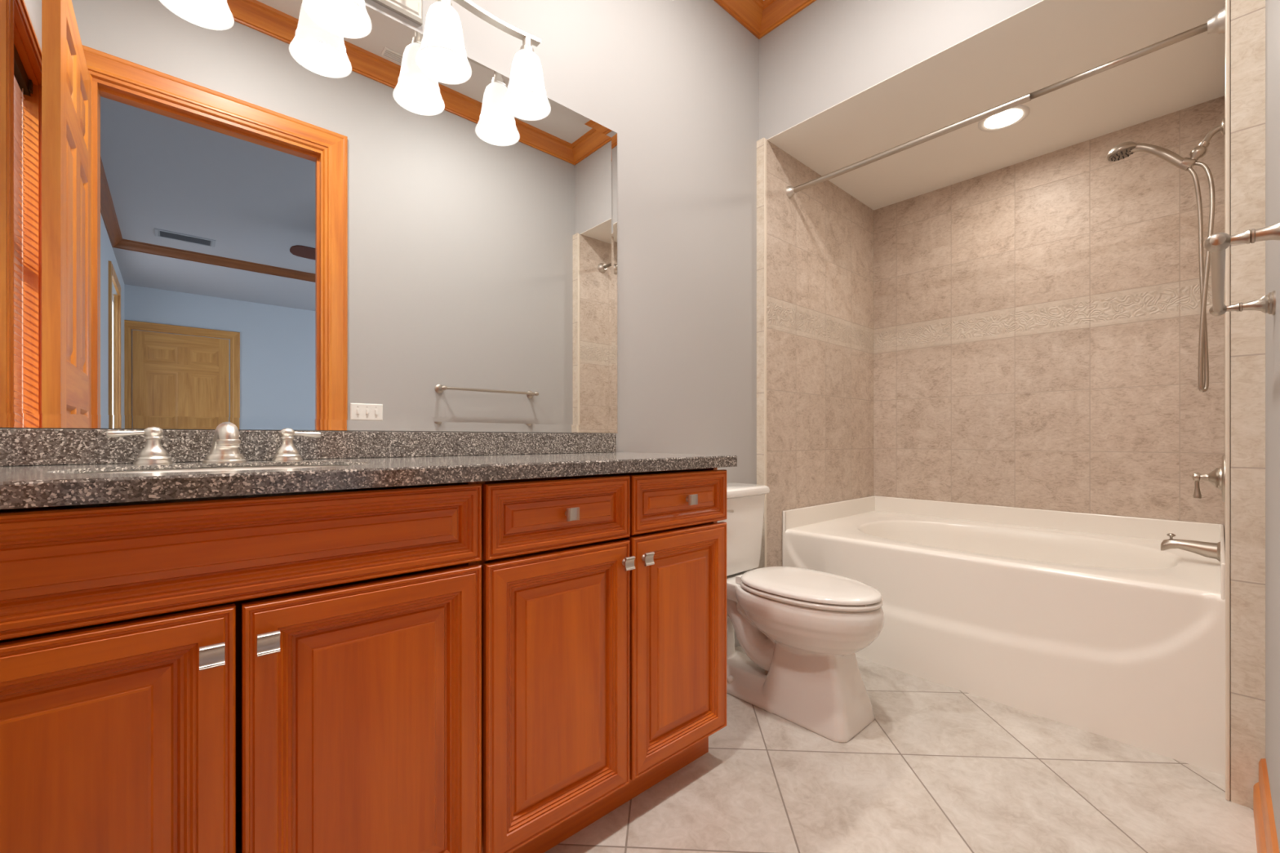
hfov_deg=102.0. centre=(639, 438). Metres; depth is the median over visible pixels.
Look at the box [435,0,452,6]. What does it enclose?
socket
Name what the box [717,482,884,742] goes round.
toilet
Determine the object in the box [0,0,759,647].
wall
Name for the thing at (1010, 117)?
recessed light
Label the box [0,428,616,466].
backsplash
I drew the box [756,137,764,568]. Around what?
trim
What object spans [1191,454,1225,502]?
shower valve
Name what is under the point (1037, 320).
wall
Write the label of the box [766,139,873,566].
wall
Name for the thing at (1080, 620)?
bathtub
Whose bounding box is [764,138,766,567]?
trim
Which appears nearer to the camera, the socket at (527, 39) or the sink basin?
the sink basin
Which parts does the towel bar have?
post, post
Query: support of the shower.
attached to the wall at (1230, 0)
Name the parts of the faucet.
lever, handle, spout, handle, lever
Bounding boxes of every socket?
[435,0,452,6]
[520,33,533,51]
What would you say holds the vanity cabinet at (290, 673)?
on the floor
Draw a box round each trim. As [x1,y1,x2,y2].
[714,0,816,39]
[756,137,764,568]
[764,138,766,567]
[1225,0,1230,800]
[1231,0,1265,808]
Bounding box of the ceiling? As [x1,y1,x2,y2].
[767,0,1225,210]
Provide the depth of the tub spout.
1.93 m
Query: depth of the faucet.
1.07 m
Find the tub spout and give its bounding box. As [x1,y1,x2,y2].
[1160,533,1220,561]
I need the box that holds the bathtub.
[782,495,1225,775]
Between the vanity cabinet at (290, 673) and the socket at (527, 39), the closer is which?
the vanity cabinet at (290, 673)
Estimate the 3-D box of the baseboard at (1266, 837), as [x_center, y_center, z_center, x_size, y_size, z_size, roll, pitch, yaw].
[1.112,0.925,0.898,1.455,0.150,0.021,0,0,-42]
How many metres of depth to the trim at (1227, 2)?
1.43 m
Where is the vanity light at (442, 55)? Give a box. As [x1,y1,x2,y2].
[302,0,551,120]
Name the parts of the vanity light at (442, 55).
lamp shade, lamp shade, lamp shade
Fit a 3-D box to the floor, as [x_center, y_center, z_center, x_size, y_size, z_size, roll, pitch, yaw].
[0.601,1.025,1.518,3.940,0.050,1.625,0,0,-42]
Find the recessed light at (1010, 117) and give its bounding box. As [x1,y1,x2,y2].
[977,104,1029,131]
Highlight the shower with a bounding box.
[1106,117,1225,391]
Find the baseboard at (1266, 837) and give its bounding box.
[1253,758,1279,852]
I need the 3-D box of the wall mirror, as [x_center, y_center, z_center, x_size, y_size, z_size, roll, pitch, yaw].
[-0.701,-0.594,1.436,1.644,1.148,0.007,0,0,-42]
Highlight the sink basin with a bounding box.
[64,465,359,508]
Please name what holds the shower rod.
attached to the wall at (820, 239)
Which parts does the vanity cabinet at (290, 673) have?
door, knob, false drawer, knob, door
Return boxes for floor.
[544,645,1257,852]
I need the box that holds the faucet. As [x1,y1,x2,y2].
[106,422,320,464]
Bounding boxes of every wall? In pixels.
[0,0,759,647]
[759,0,1041,139]
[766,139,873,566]
[873,95,1224,533]
[1224,0,1231,799]
[1265,0,1279,852]
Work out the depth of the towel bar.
0.88 m
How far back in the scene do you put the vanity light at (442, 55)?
1.47 m
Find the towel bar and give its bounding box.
[1204,222,1279,315]
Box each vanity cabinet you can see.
[0,481,481,852]
[476,467,726,852]
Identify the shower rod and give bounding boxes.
[786,5,1225,198]
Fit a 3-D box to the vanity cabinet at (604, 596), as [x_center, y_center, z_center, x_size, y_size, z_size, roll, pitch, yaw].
[-0.193,0.544,1.521,0.791,0.912,0.556,0,0,-42]
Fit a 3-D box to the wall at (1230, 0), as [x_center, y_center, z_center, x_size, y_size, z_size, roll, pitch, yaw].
[2.099,-0.240,1.813,1.202,2.480,0.067,0,0,-42]
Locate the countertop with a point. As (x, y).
(31, 486)
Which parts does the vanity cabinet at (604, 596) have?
door, drawer, knob, knob, knob, drawer, door, knob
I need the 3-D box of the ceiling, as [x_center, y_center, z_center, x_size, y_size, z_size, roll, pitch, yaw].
[1.606,-1.490,2.418,1.250,0.020,1.625,0,0,-42]
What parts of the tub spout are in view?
diverter knob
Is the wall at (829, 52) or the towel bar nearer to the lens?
the towel bar
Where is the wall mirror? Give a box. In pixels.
[0,0,617,432]
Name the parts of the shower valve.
lever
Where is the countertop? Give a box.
[0,452,737,509]
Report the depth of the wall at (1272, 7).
1.19 m
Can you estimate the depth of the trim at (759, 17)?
2.48 m

